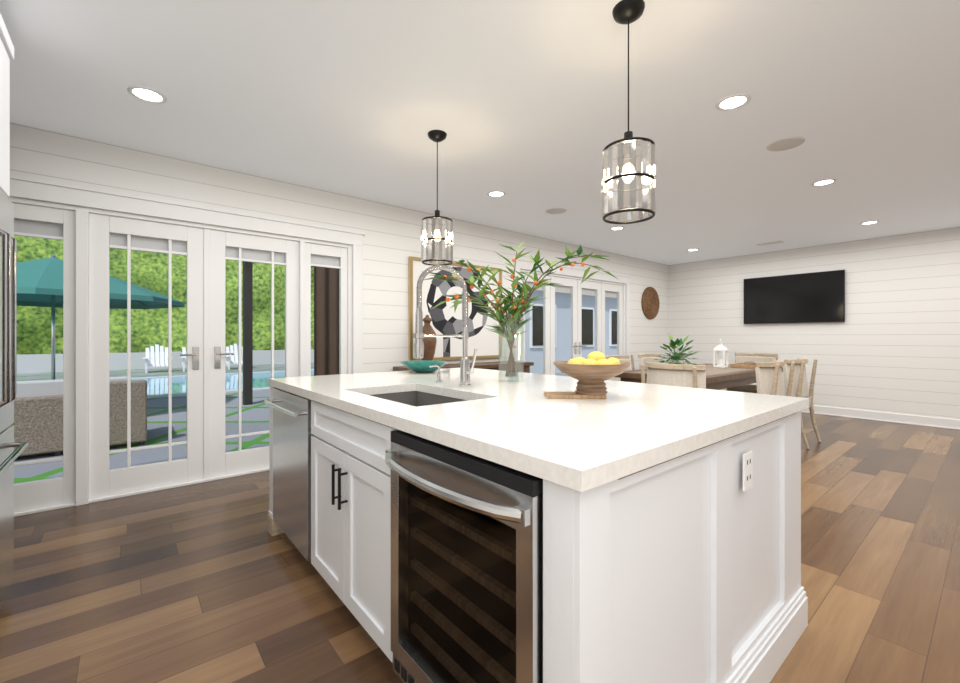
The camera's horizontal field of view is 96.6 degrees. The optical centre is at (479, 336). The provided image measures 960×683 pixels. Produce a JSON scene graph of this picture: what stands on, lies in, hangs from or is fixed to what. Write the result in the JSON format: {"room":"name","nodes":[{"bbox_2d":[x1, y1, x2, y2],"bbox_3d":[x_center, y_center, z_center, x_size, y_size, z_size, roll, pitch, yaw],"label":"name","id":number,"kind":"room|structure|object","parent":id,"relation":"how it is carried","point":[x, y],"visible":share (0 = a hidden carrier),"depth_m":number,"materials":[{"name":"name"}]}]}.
{"room":"kitchen","nodes":[
{"label":"kitchen","id":0,"kind":"room"},
{"bbox_2d":[10,122,668,373],"bbox_3d":[0.006,-0.110,5.377,9.350,2.560,0.150,0,0,-40],"label":"wall","id":1,"kind":"structure","parent":0,"point":[392,241],"depth_m":4.32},
{"bbox_2d":[8,174,364,516],"bbox_3d":[-2.241,0.062,3.505,2.680,2.215,0.180,0,0,-40],"label":"french door","id":2,"kind":"structure","parent":1,"relation":"attached to","point":[82,233],"depth_m":3.33,"materials":[{"name":"white wood"}]},
{"bbox_2d":[408,256,501,360],"bbox_3d":[-0.247,-0.302,5.047,1.340,1.135,0.035,0,0,-40],"label":"framed abstract artwork","id":3,"kind":"object","parent":1,"relation":"attached to","point":[447,320],"visible":0.65,"depth_m":4.97,"materials":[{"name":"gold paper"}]},
{"bbox_2d":[513,257,630,374],"bbox_3d":[1.470,0.062,6.564,2.800,2.215,0.180,0,0,-40],"label":"french door","id":4,"kind":"structure","parent":1,"relation":"attached to","point":[597,288],"depth_m":6.51,"materials":[{"name":"white wood"}]},
{"bbox_2d":[641,287,658,318],"bbox_3d":[3.125,-0.620,7.828,0.600,0.600,0.033,0,0,-40],"label":"artwork","id":5,"kind":"object","parent":1,"relation":"attached to","point":[650,303],"visible":1,"depth_m":7.79,"materials":[{"name":"wood"}]},
{"bbox_2d":[0,412,959,682],"bbox_3d":[2.175,1.200,2.746,9.750,0.060,7.070,0,0,-40],"label":"floor","id":6,"kind":"structure","parent":0,"point":[212,582],"depth_m":2.02,"materials":[{"name":"brown wood"}]},
{"bbox_2d":[0,188,28,609],"bbox_3d":[-2.112,0.282,1.357,0.867,1.775,0.900,0,0,-40],"label":"fridge","id":7,"kind":"object","parent":6,"relation":"on","point":[9,455],"visible":1,"depth_m":1.73,"materials":[{"name":"grey metal"}]},
{"bbox_2d":[393,361,533,372],"bbox_3d":[-0.127,0.740,4.870,1.700,0.860,0.418,0,0,-40],"label":"console","id":8,"kind":"object","parent":6,"relation":"on","point":[495,366],"visible":0.1,"depth_m":4.86,"materials":[{"name":"brown wood"}]},
{"bbox_2d":[421,315,436,359],"bbox_3d":[-0.558,0.036,4.529,0.200,0.545,0.200,0,0,-40],"label":"vase","id":9,"kind":"object","parent":8,"relation":"on","point":[429,346],"visible":0.62,"depth_m":4.47,"materials":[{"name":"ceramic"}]},
{"bbox_2d":[264,384,808,682],"bbox_3d":[-0.008,0.730,2.133,1.560,0.880,2.312,0,0,-40],"label":"kitchen island","id":10,"kind":"object","parent":6,"relation":"on","point":[487,526],"depth_m":1.19,"materials":[{"name":"white wood"}]},
{"bbox_2d":[268,368,808,483],"bbox_3d":[0.035,0.270,2.166,1.499,0.040,2.310,0,0,-40],"label":"island countertop","id":11,"kind":"structure","parent":10,"relation":"on","point":[581,441],"depth_m":1.42,"materials":[{"name":"white stone"}]},
{"bbox_2d":[400,360,448,372],"bbox_3d":[-0.396,0.212,3.043,0.344,0.074,0.344,0,0,-40],"label":"bowl","id":12,"kind":"object","parent":11,"relation":"on","point":[419,366],"visible":0.96,"depth_m":2.96,"materials":[{"name":"ceramic"}]},
{"bbox_2d":[429,365,442,381],"bbox_3d":[-0.242,0.201,2.354,0.082,0.097,0.044,0,0,-40],"label":"soap pump","id":13,"kind":"object","parent":11,"relation":"on","point":[438,377],"visible":1,"depth_m":2.36,"materials":[{"name":"silver metal"}]},
{"bbox_2d":[413,265,476,386],"bbox_3d":[-0.162,-0.051,2.063,0.329,0.599,0.114,0,0,-40],"label":"faucet","id":14,"kind":"object","parent":11,"relation":"on","point":[466,370],"visible":1,"depth_m":2.11,"materials":[{"name":"silver metal"}]},
{"bbox_2d":[422,241,616,381],"bbox_3d":[0.263,-0.143,2.502,1.020,0.785,0.838,0,0,-40],"label":"vase","id":15,"kind":"object","parent":11,"relation":"on","point":[514,322],"visible":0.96,"depth_m":2.41,"materials":[{"name":"clear glass"}]},
{"bbox_2d":[544,351,630,398],"bbox_3d":[0.451,0.154,1.779,0.334,0.189,0.324,0,0,-40],"label":"fruit bowl","id":16,"kind":"object","parent":11,"relation":"on","point":[593,372],"visible":1,"depth_m":1.72,"materials":[{"name":"brown wood"}]},
{"bbox_2d":[605,355,629,380],"bbox_3d":[1.844,0.705,5.467,0.566,0.934,0.593,0,0,-40],"label":"dining chair","id":17,"kind":"object","parent":6,"relation":"on","point":[622,358],"visible":0.21,"depth_m":5.65,"materials":[{"name":"brown wood"}]},
{"bbox_2d":[631,353,660,369],"bbox_3d":[2.477,0.705,5.988,0.566,0.934,0.593,0,0,-40],"label":"dining chair","id":18,"kind":"object","parent":6,"relation":"on","point":[647,357],"visible":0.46,"depth_m":6.11,"materials":[{"name":"brown wood"}]},
{"bbox_2d":[641,362,705,388],"bbox_3d":[1.838,0.705,3.925,0.593,0.934,0.566,0,0,-40],"label":"dining chair","id":19,"kind":"object","parent":6,"relation":"on","point":[685,375],"visible":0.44,"depth_m":3.76,"materials":[{"name":"beige fabric"}]},
{"bbox_2d":[615,363,782,389],"bbox_3d":[2.768,0.782,5.250,2.450,0.775,1.000,0,0,-40],"label":"dining table","id":20,"kind":"object","parent":6,"relation":"on","point":[717,378],"visible":0.29,"depth_m":4.72,"materials":[{"name":"brown wood"}]},
{"bbox_2d":[654,334,700,364],"bbox_3d":[2.260,0.177,4.937,0.601,0.434,0.581,0,0,-40],"label":"potted plant","id":21,"kind":"object","parent":20,"relation":"on","point":[675,358],"visible":0.83,"depth_m":4.90,"materials":[{"name":"green plant"}]},
{"bbox_2d":[713,339,728,367],"bbox_3d":[3.128,0.211,5.559,0.137,0.367,0.137,0,0,-40],"label":"lantern","id":22,"kind":"object","parent":20,"relation":"on","point":[720,362],"visible":1,"depth_m":5.54,"materials":[{"name":"white metal"}]},
{"bbox_2d":[730,361,756,368],"bbox_3d":[3.535,0.355,5.584,0.480,0.078,0.320,0,0,-40],"label":"tray","id":23,"kind":"object","parent":20,"relation":"on","point":[748,364],"visible":0.75,"depth_m":5.48,"materials":[{"name":"brown wood"}]},
{"bbox_2d":[727,353,777,392],"bbox_3d":[3.972,0.705,6.242,0.593,0.934,0.566,0,0,-40],"label":"dining chair","id":24,"kind":"object","parent":6,"relation":"on","point":[755,358],"visible":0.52,"depth_m":6.23,"materials":[{"name":"brown wood"}]},
{"bbox_2d":[755,360,794,395],"bbox_3d":[2.792,0.705,4.316,0.566,0.934,0.593,0,0,-40],"label":"dining chair","id":25,"kind":"object","parent":6,"relation":"on","point":[769,378],"visible":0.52,"depth_m":4.08,"materials":[{"name":"beige fabric"}]},
{"bbox_2d":[783,358,820,448],"bbox_3d":[3.425,0.705,4.838,0.566,0.934,0.593,0,0,-40],"label":"dining chair","id":26,"kind":"object","parent":6,"relation":"on","point":[800,386],"visible":0.62,"depth_m":4.61,"materials":[{"name":"brown wood"}]},
{"bbox_2d":[0,0,959,264],"bbox_3d":[2.175,-1.450,2.746,9.750,0.120,7.070,0,0,-40],"label":"ceiling","id":27,"kind":"structure","parent":0,"point":[522,104],"depth_m":2.54,"materials":[{"name":"white paint"}]},
{"bbox_2d":[127,85,166,103],"bbox_3d":[-1.902,-1.385,2.449,0.179,0.009,0.179,0,0,42],"label":"recessed light","id":28,"kind":"object","parent":27,"relation":"in","point":[147,94],"depth_m":2.45,"materials":[{"name":"white plastic"}]},
{"bbox_2d":[421,130,452,265],"bbox_3d":[-0.293,-0.947,2.934,0.220,0.884,0.218,0,0,-40],"label":"pendant light","id":29,"kind":"object","parent":27,"relation":"hanging from","point":[436,248],"visible":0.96,"depth_m":2.86,"materials":[{"name":"clear glass"}]},
{"bbox_2d":[487,191,504,196],"bbox_3d":[0.158,-1.385,4.148,0.179,0.009,0.179,0,0,26],"label":"recessed light","id":30,"kind":"object","parent":27,"relation":"in","point":[492,193],"depth_m":4.14,"materials":[{"name":"white"}]},
{"bbox_2d":[546,208,565,213],"bbox_3d":[0.838,-1.386,4.721,0.227,0.006,0.227,0,0,6],"label":"ceiling speaker","id":31,"kind":"object","parent":27,"relation":"attached to","point":[553,210],"depth_m":4.71,"materials":[{"name":"white"}]},
{"bbox_2d":[610,226,623,229],"bbox_3d":[1.747,-1.385,5.458,0.179,0.009,0.179,0,0,42],"label":"recessed light","id":32,"kind":"object","parent":27,"relation":"in","point":[617,227],"depth_m":5.45,"materials":[{"name":"white"}]},
{"bbox_2d":[601,0,655,223],"bbox_3d":[0.629,-0.947,1.815,0.220,0.884,0.218,0,0,-40],"label":"pendant light","id":33,"kind":"object","parent":27,"relation":"hanging from","point":[631,171],"visible":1,"depth_m":1.74,"materials":[{"name":"clear glass"}]},
{"bbox_2d":[716,93,750,110],"bbox_3d":[1.494,-1.385,2.527,0.179,0.009,0.179,0,0,26],"label":"recessed light","id":34,"kind":"object","parent":27,"relation":"in","point":[730,102],"depth_m":2.52,"materials":[{"name":"white"}]},
{"bbox_2d":[756,241,782,245],"bbox_3d":[4.290,-1.384,6.335,0.120,0.010,0.320,0,0,-39],"label":"air vent","id":35,"kind":"object","parent":27,"relation":"attached to","point":[776,242],"depth_m":6.32,"materials":[{"name":"white metal"}]},
{"bbox_2d":[766,137,804,150],"bbox_3d":[2.201,-1.386,3.084,0.227,0.006,0.227,0,0,6],"label":"ceiling speaker","id":36,"kind":"object","parent":27,"relation":"attached to","point":[785,144],"depth_m":3.08,"materials":[{"name":"white"}]},
{"bbox_2d":[811,178,836,185],"bbox_3d":[3.083,-1.385,3.837,0.179,0.009,0.179,0,0,42],"label":"recessed light","id":37,"kind":"object","parent":27,"relation":"in","point":[825,181],"depth_m":3.83,"materials":[{"name":"white"}]},
{"bbox_2d":[860,221,879,224],"bbox_3d":[4.727,-1.385,5.192,0.179,0.009,0.179,0,0,42],"label":"recessed light","id":38,"kind":"object","parent":27,"relation":"in","point":[868,222],"depth_m":5.18,"materials":[{"name":"white plastic"}]},
{"bbox_2d":[669,227,959,419],"bbox_3d":[5.840,-0.110,5.767,0.150,2.560,7.070,0,0,-40],"label":"wall","id":39,"kind":"structure","parent":0,"point":[891,344],"depth_m":6.11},
{"bbox_2d":[744,270,844,323],"bbox_3d":[4.898,-0.600,6.747,0.056,0.760,1.320,0,0,-40],"label":"tv","id":40,"kind":"object","parent":39,"relation":"attached to","point":[814,297],"visible":1,"depth_m":6.67,"materials":[{"name":"black plastic"}]},
{"bbox_2d":[801,405,959,429],"bbox_3d":[5.773,1.107,5.711,0.026,0.125,6.670,0,0,-39],"label":"baseboard","id":41,"kind":"structure","parent":39,"relation":"attached to","point":[903,419],"depth_m":5.88,"materials":[{"name":"white wood"}]},
{"label":"outside","id":42,"kind":"structure","parent":0,"visible":0},
{"bbox_2d":[14,363,569,483],"bbox_3d":[-0.300,1.320,20.015,65.000,0.100,22.730,0,0,-40],"label":"ground","id":43,"kind":"structure","parent":42,"point":[231,425],"depth_m":6.00,"materials":[{"name":"grey concrete"}]},
{"bbox_2d":[11,376,146,455],"bbox_3d":[-5.137,0.870,4.565,2.480,0.800,0.920,0,0,-40],"label":"wicker sofa","id":44,"kind":"object","parent":43,"relation":"on","point":[29,398],"depth_m":4.55,"materials":[{"name":"grey"}]},
{"bbox_2d":[17,255,184,379],"bbox_3d":[-6.737,-0.010,6.758,3.440,2.560,3.440,0,0,-40],"label":"umbrella","id":45,"kind":"object","parent":43,"relation":"on","point":[44,266],"depth_m":6.54,"materials":[{"name":"teal fabric"},{"name":"metal"}]},
{"bbox_2d":[142,344,172,372],"bbox_3d":[-11.699,0.773,15.528,0.860,0.995,0.806,0,0,-40],"label":"adirondack chair","id":46,"kind":"object","parent":43,"relation":"on","point":[147,361],"depth_m":15.65,"materials":[{"name":"white wood"}]},
{"bbox_2d":[14,233,313,354],"bbox_3d":[-4.970,-2.580,26.467,58.000,7.700,2.831,0,0,-40],"label":"hedge","id":47,"kind":"object","parent":43,"relation":"on","point":[156,321],"depth_m":18.12,"materials":[{"name":"green plant"}]},
{"bbox_2d":[17,349,313,373],"bbox_3d":[-3.804,0.945,25.052,58.000,0.650,0.300,0,0,-40],"label":"wall","id":48,"kind":"structure","parent":43,"relation":"on","point":[42,361],"depth_m":16.62,"materials":[{"name":"grey paint"}]},
{"bbox_2d":[180,347,186,371],"bbox_3d":[-10.850,0.773,16.228,0.860,0.995,0.806,0,0,-40],"label":"adirondack chair","id":49,"kind":"object","parent":43,"relation":"on","point":[184,363],"depth_m":16.04,"materials":[{"name":"white wood"}]},
{"bbox_2d":[131,369,313,397],"bbox_3d":[-8.712,1.255,10.962,15.100,0.030,5.600,0,0,-40],"label":"pool","id":50,"kind":"object","parent":43,"relation":"on","point":[177,384],"depth_m":11.58,"materials":[{"name":"teal liquid"}]},
{"bbox_2d":[225,344,242,369],"bbox_3d":[-9.731,0.773,17.150,0.860,0.995,0.806,0,0,-40],"label":"adirondack chair","id":51,"kind":"object","parent":43,"relation":"on","point":[228,362],"depth_m":17.21,"materials":[{"name":"white wood"}]},
{"bbox_2d":[243,261,313,404],"bbox_3d":[-1.839,-0.240,8.009,4.450,3.020,4.100,0,0,-40],"label":"pergola","id":52,"kind":"object","parent":43,"relation":"on","point":[248,330],"depth_m":8.00,"materials":[{"name":"grey"}]},
{"bbox_2d":[314,266,338,375],"bbox_3d":[-1.842,-0.430,5.694,0.720,2.040,0.080,0,0,-40],"label":"curtain","id":53,"kind":"object","parent":52,"relation":"hanging from","point":[328,309],"depth_m":5.56,"materials":[{"name":"brown fabric"}]},
{"bbox_2d":[525,290,616,373],"bbox_3d":[7.721,-1.280,19.325,23.500,5.100,0.600,0,0,-40],"label":"wall","id":54,"kind":"structure","parent":43,"relation":"on","point":[563,345],"depth_m":15.48,"materials":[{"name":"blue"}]},
{"bbox_3d":[-1.490,-0.110,-0.276,0.150,2.560,7.070,0,0,-39],"label":"wall","id":55,"kind":"structure","parent":0,"visible":0},
{"bbox_2d":[0,13,13,196],"bbox_3d":[-2.155,-0.973,1.321,0.845,0.715,0.980,0,0,-40],"label":"upper cabinet","id":56,"kind":"object","parent":55,"relation":"attached to","point":[6,50],"visible":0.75,"depth_m":1.85,"materials":[{"name":"white wood"}]}
]}

